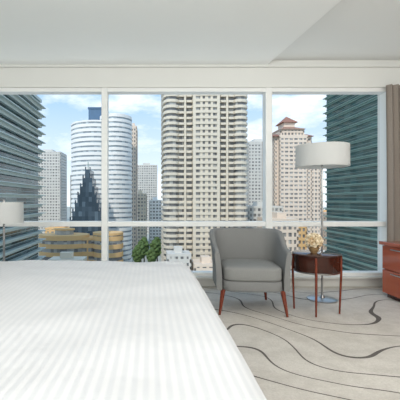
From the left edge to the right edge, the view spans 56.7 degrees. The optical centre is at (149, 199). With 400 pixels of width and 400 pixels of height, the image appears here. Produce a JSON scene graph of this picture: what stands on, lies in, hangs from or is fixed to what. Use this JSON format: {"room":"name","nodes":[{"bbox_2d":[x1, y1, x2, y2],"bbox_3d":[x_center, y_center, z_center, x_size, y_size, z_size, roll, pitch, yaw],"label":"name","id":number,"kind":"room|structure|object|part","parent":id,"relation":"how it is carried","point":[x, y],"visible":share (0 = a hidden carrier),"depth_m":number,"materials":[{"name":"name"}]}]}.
{"room":"hotel room","nodes":[
{"label":"hotel room","id":0,"kind":"room"},
{"bbox_2d":[0,60,399,270],"bbox_3d":[0.325,-0.225,4.555,6.050,2.950,0.290,0,0,0],"label":"wall","id":1,"kind":"structure","parent":0,"point":[378,95],"depth_m":4.44,"materials":[{"name":"white paint"}]},
{"bbox_2d":[0,88,386,275],"bbox_3d":[0.115,-0.215,4.510,5.630,2.310,0.140,0,0,0],"label":"window","id":2,"kind":"structure","parent":1,"relation":"attached to","point":[266,93],"depth_m":4.45,"materials":[{"name":"paint"}]},
{"bbox_2d":[195,276,381,286],"bbox_3d":[0.325,0.988,4.440,6.050,0.125,0.120,0,0,0],"label":"baseboard","id":3,"kind":"structure","parent":1,"relation":"attached to","point":[205,281],"depth_m":4.42,"materials":[{"name":"paint"}]},
{"bbox_2d":[386,84,399,240],"bbox_3d":[3.046,-0.170,4.330,0.479,2.400,0.077,0,0,0],"label":"curtain","id":4,"kind":"object","parent":1,"relation":"hanging from","point":[392,91],"visible":0.74,"depth_m":4.33,"materials":[{"name":"beige fabric"}]},
{"bbox_2d":[202,287,399,399],"bbox_3d":[0.325,1.150,1.450,6.050,0.200,6.100,0,0,0],"label":"floor","id":5,"kind":"structure","parent":0,"point":[354,353],"depth_m":2.71,"materials":[{"name":"carpet"}]},
{"bbox_2d":[0,199,23,260],"bbox_3d":[-1.320,0.520,3.300,0.340,1.060,0.340,0,0,0],"label":"floor lamp","id":6,"kind":"object","parent":5,"relation":"on","point":[10,212],"visible":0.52,"depth_m":3.19,"materials":[{"name":"white fabric"}]},
{"bbox_3d":[-1.320,0.113,3.300,0.340,0.185,0.340,0,0,0],"label":"lamp shade","id":7,"kind":"part","parent":6,"relation":"part of","materials":[{"name":"fabric"}]},
{"bbox_2d":[0,260,266,399],"bbox_3d":[-0.783,0.475,1.580,2.233,1.150,2.256,0,0,0],"label":"bed","id":8,"kind":"object","parent":5,"relation":"on","point":[70,329],"visible":1,"depth_m":1.15,"materials":[{"name":"white fabric"}]},
{"bbox_2d":[209,228,291,316],"bbox_3d":[0.967,0.676,3.618,0.739,0.753,0.707,0,0,6],"label":"armchair","id":9,"kind":"object","parent":5,"relation":"on","point":[243,259],"visible":1,"depth_m":3.47,"materials":[{"name":"grey fabric"}]},
{"bbox_3d":[0.662,0.935,3.347,0.045,0.235,0.077,0,0,41],"label":"leg","id":10,"kind":"part","parent":9,"relation":"part of","materials":[{"name":"brown wood"}]},
{"bbox_3d":[0.960,0.668,3.549,0.536,0.130,0.567,0,0,6],"label":"seat","id":11,"kind":"part","parent":9,"relation":"part of","materials":[{"name":"grey fabric"}]},
{"bbox_3d":[0.960,0.782,3.555,0.552,0.095,0.560,0,0,6],"label":"seat frame","id":12,"kind":"part","parent":9,"relation":"part of","materials":[{"name":"grey fabric"}]},
{"bbox_3d":[1.208,0.935,3.289,0.045,0.235,0.077,0,0,-29],"label":"leg","id":13,"kind":"part","parent":9,"relation":"part of","materials":[{"name":"brown wood"}]},
{"bbox_2d":[291,250,342,316],"bbox_3d":[1.572,0.774,3.450,0.440,0.553,0.440,0,0,-20],"label":"side table","id":14,"kind":"object","parent":5,"relation":"on","point":[323,262],"visible":0.95,"depth_m":3.31,"materials":[{"name":"brown wood"}]},
{"bbox_3d":[1.387,0.785,3.535,0.031,0.530,0.021,0,0,38],"label":"leg","id":15,"kind":"part","parent":14,"relation":"part of","materials":[{"name":"brown wood"}]},
{"bbox_2d":[305,233,323,252],"bbox_3d":[1.544,0.400,3.439,0.163,0.193,0.167,0,0,19],"label":"flower arrangement","id":16,"kind":"object","parent":14,"relation":"on","point":[314,241],"visible":1,"depth_m":3.40,"materials":[{"name":"beige plant"}]},
{"bbox_3d":[1.500,0.381,3.393,0.058,0.073,0.049,0,0,8],"label":"flower","id":17,"kind":"part","parent":16,"relation":"part of","materials":[{"name":"beige plant"}]},
{"bbox_3d":[1.522,0.407,3.381,0.060,0.070,0.049,0,0,-16],"label":"flower","id":18,"kind":"part","parent":16,"relation":"part of","materials":[{"name":"beige plant"}]},
{"bbox_3d":[1.547,0.380,3.375,0.058,0.073,0.049,0,0,-37],"label":"flower","id":19,"kind":"part","parent":16,"relation":"part of","materials":[{"name":"beige plant"}]},
{"bbox_3d":[1.487,0.785,3.265,0.021,0.530,0.031,0,0,38],"label":"leg","id":20,"kind":"part","parent":14,"relation":"part of","materials":[{"name":"brown wood"}]},
{"bbox_3d":[1.757,0.785,3.365,0.031,0.530,0.021,0,0,38],"label":"leg","id":21,"kind":"part","parent":14,"relation":"part of","materials":[{"name":"brown wood"}]},
{"bbox_2d":[295,142,349,303],"bbox_3d":[1.815,0.223,3.850,0.524,1.655,0.524,0,0,0],"label":"floor lamp","id":22,"kind":"object","parent":5,"relation":"on","point":[317,155],"visible":0.97,"depth_m":3.68,"materials":[{"name":"white fabric"}]},
{"bbox_3d":[1.815,-0.463,3.850,0.524,0.225,0.524,0,0,0],"label":"lamp shade","id":23,"kind":"part","parent":22,"relation":"part of","materials":[{"name":"fabric"}]},
{"bbox_2d":[379,241,399,301],"bbox_3d":[2.835,0.749,3.060,0.660,0.602,1.880,0,0,0],"label":"dresser","id":24,"kind":"object","parent":5,"relation":"on","point":[390,250],"visible":1,"depth_m":3.83,"materials":[{"name":"red wood"}]},
{"bbox_2d":[379,241,399,247],"bbox_3d":[2.835,0.466,3.060,0.660,0.036,1.880,0,0,0],"label":"countertop","id":25,"kind":"structure","parent":24,"relation":"on","point":[396,244],"depth_m":3.85,"materials":[{"name":"red wood"}]},
{"bbox_3d":[2.542,0.617,3.672,0.024,0.250,0.606,0,0,0],"label":"drawer","id":26,"kind":"part","parent":24,"relation":"part of","materials":[{"name":"red wood"}]},
{"bbox_3d":[2.542,0.875,3.672,0.024,0.250,0.606,0,0,0],"label":"drawer","id":27,"kind":"part","parent":24,"relation":"part of","materials":[{"name":"red wood"}]},
{"bbox_2d":[273,0,399,59],"bbox_3d":[0.325,-1.820,1.500,6.450,0.240,6.600,0,0,0],"label":"ceiling","id":28,"kind":"structure","parent":0,"point":[352,29],"depth_m":3.75,"materials":[{"name":"paint"}]},
{"bbox_2d":[0,0,340,63],"bbox_3d":[-0.325,-1.670,1.420,4.750,0.060,6.040,0,0,0],"label":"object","id":29,"kind":"structure","parent":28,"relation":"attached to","point":[31,31],"depth_m":3.53,"materials":[{"name":"paint"}]},
{"label":"outside","id":30,"kind":"structure","parent":0,"visible":0},
{"bbox_2d":[38,207,326,261],"bbox_3d":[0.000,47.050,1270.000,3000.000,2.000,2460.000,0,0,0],"label":"ground","id":31,"kind":"structure","parent":30,"point":[68,208],"depth_m":404.99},
{"bbox_2d":[0,95,45,260],"bbox_3d":[-64.100,2.450,115.800,41.800,87.200,71.600,0,0,0],"label":"office building","id":32,"kind":"structure","parent":31,"relation":"on","point":[19,114],"depth_m":127.09,"materials":[{"name":"teal glass"}]},
{"bbox_2d":[38,149,66,237],"bbox_3d":[-112.000,-4.950,415.000,28.000,102.000,30.000,0,0,0],"label":"apartment tower","id":33,"kind":"structure","parent":31,"relation":"on","point":[55,174],"depth_m":400.08,"materials":[{"name":"grey concrete"}]},
{"bbox_2d":[45,227,69,232],"bbox_3d":[-84.495,34.797,355.393,28.436,22.507,25.000,0,0,0],"label":"block","id":34,"kind":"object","parent":31,"relation":"on","point":[48,229],"visible":0.14,"depth_m":343.38,"materials":[{"name":"yellow concrete"}]},
{"bbox_2d":[48,252,86,260],"bbox_3d":[-38.000,35.050,169.000,16.000,22.000,10.000,0,0,0],"label":"building","id":35,"kind":"structure","parent":31,"relation":"on","point":[63,255],"depth_m":166.98,"materials":[{"name":"grey concrete"}]},
{"bbox_2d":[70,175,71,216],"bbox_3d":[-90.000,6.550,455.000,12.000,79.000,30.000,0,0,0],"label":"apartment tower","id":36,"kind":"structure","parent":31,"relation":"on","point":[70,175],"depth_m":440.04,"materials":[{"name":"grey concrete"}]},
{"bbox_2d":[39,228,122,261],"bbox_3d":[-36.750,30.650,195.000,45.500,30.800,22.000,0,0,0],"label":"building","id":37,"kind":"structure","parent":31,"relation":"on","point":[63,239],"depth_m":187.56,"materials":[{"name":"yellow concrete"}]},
{"bbox_2d":[70,162,100,235],"bbox_3d":[-39.000,11.050,234.450,20.700,70.000,21.100,0,0,0],"label":"office building","id":38,"kind":"structure","parent":31,"relation":"on","point":[88,205],"depth_m":225.41,"materials":[{"name":"blue glass"}]},
{"bbox_2d":[71,107,131,261],"bbox_3d":[-37.000,-12.050,281.500,47.000,116.200,45.000,0,0,0],"label":"office tower","id":39,"kind":"structure","parent":31,"relation":"on","point":[85,134],"depth_m":261.48,"materials":[{"name":"white concrete"}]},
{"bbox_2d":[131,123,137,249],"bbox_3d":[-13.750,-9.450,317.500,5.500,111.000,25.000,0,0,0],"label":"apartment tower","id":40,"kind":"structure","parent":31,"relation":"on","point":[134,153],"depth_m":305.03,"materials":[{"name":"beige concrete"}]},
{"bbox_2d":[131,246,143,261],"bbox_3d":[-7.915,37.506,231.991,7.955,17.089,7.529,0,0,0],"label":"tree","id":41,"kind":"object","parent":31,"relation":"on","point":[137,254],"visible":0.97,"depth_m":230.25,"materials":[{"name":"green plant"}]},
{"bbox_2d":[136,241,145,261],"bbox_3d":[-5.971,36.375,241.592,7.068,19.349,7.916,0,0,0],"label":"tree","id":42,"kind":"object","parent":31,"relation":"on","point":[140,244],"visible":0.39,"depth_m":239.72,"materials":[{"name":"green plant"}]},
{"bbox_2d":[138,190,146,241],"bbox_3d":[-8.750,18.550,347.500,11.500,55.000,25.000,0,0,0],"label":"building","id":43,"kind":"structure","parent":31,"relation":"on","point":[142,197],"depth_m":335.01,"materials":[{"name":"grey concrete"}]},
{"bbox_2d":[140,237,148,261],"bbox_3d":[-4.191,35.624,251.143,7.502,20.853,7.655,0,0,0],"label":"tree","id":44,"kind":"object","parent":31,"relation":"on","point":[144,239],"visible":0.4,"depth_m":249.32,"materials":[{"name":"green plant"}]},
{"bbox_2d":[138,163,156,233],"bbox_3d":[-4.000,-2.450,515.000,28.000,97.000,30.000,0,0,0],"label":"apartment tower","id":45,"kind":"structure","parent":31,"relation":"on","point":[147,173],"depth_m":499.98,"materials":[{"name":"grey concrete"}]},
{"bbox_2d":[145,248,156,261],"bbox_3d":[0.775,38.048,231.821,7.543,16.003,7.748,0,0,0],"label":"tree","id":46,"kind":"object","parent":31,"relation":"on","point":[151,255],"visible":0.95,"depth_m":229.72,"materials":[{"name":"green plant"}]},
{"bbox_2d":[149,239,159,257],"bbox_3d":[3.026,36.017,241.168,7.301,20.067,7.283,0,0,0],"label":"tree","id":47,"kind":"object","parent":31,"relation":"on","point":[153,244],"visible":0.59,"depth_m":239.42,"materials":[{"name":"green plant"}]},
{"bbox_2d":[149,197,161,243],"bbox_3d":[5.500,21.550,377.500,13.000,49.000,25.000,0,0,0],"label":"building","id":48,"kind":"structure","parent":31,"relation":"on","point":[155,208],"depth_m":364.99,"materials":[{"name":"concrete"}]},
{"bbox_2d":[154,237,161,261],"bbox_3d":[5.234,35.621,250.623,7.618,20.857,7.986,0,0,0],"label":"tree","id":49,"kind":"object","parent":31,"relation":"on","point":[157,239],"visible":0.2,"depth_m":249.63,"materials":[{"name":"green plant"}]},
{"bbox_2d":[166,246,190,268],"bbox_3d":[13.500,34.050,174.000,11.000,24.000,12.000,0,0,0],"label":"building","id":50,"kind":"structure","parent":31,"relation":"on","point":[184,256],"depth_m":168.04,"materials":[{"name":"grey concrete"}]},
{"bbox_2d":[191,255,212,270],"bbox_3d":[26.000,36.050,171.000,12.000,20.000,14.000,0,0,0],"label":"building","id":51,"kind":"structure","parent":31,"relation":"on","point":[204,263],"depth_m":165.84,"materials":[{"name":"white concrete"}]},
{"bbox_2d":[161,95,247,260],"bbox_3d":[29.400,-10.050,207.200,45.200,112.200,35.600,0,0,0],"label":"apartment tower","id":52,"kind":"structure","parent":31,"relation":"on","point":[203,137],"depth_m":191.12,"materials":[{"name":"beige concrete"}]},
{"bbox_2d":[246,139,261,205],"bbox_3d":[105.000,-6.450,365.000,22.000,105.000,30.000,0,0,0],"label":"apartment tower","id":53,"kind":"structure","parent":31,"relation":"on","point":[254,149],"depth_m":349.98,"materials":[{"name":"grey concrete"}]},
{"bbox_2d":[246,202,282,227],"bbox_3d":[73.000,23.550,241.000,22.000,45.000,22.000,0,0,0],"label":"building","id":54,"kind":"structure","parent":31,"relation":"on","point":[254,211],"depth_m":230.03,"materials":[{"name":"grey concrete"}]},
{"bbox_2d":[257,212,298,270],"bbox_3d":[63.500,26.050,183.000,13.000,40.000,22.000,0,0,0],"label":"building","id":55,"kind":"structure","parent":31,"relation":"on","point":[291,234],"depth_m":172.03,"materials":[{"name":"white concrete"}]},
{"bbox_2d":[272,117,320,249],"bbox_3d":[106.000,-7.950,274.250,37.600,108.000,31.500,0,0,0],"label":"apartment tower","id":56,"kind":"structure","parent":31,"relation":"on","point":[297,190],"depth_m":259.38,"materials":[{"name":"beige concrete"}]},
{"bbox_2d":[299,227,306,249],"bbox_3d":[79.000,28.550,211.000,14.000,35.000,22.000,0,0,0],"label":"building","id":57,"kind":"structure","parent":31,"relation":"on","point":[302,230],"depth_m":200.04,"materials":[{"name":"yellow concrete"}]},
{"bbox_2d":[323,212,326,249],"bbox_3d":[173.515,27.349,338.276,23.524,37.402,25.000,0,0,0],"label":"block","id":58,"kind":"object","parent":31,"relation":"on","point":[324,213],"visible":0.08,"depth_m":338.30,"materials":[{"name":"grey concrete"}]},
{"bbox_2d":[323,95,377,270],"bbox_3d":[90.700,-1.550,115.500,38.600,95.200,71.000,0,0,0],"label":"office building","id":59,"kind":"structure","parent":31,"relation":"on","point":[352,191],"depth_m":128.59,"materials":[{"name":"teal glass"}]}
]}

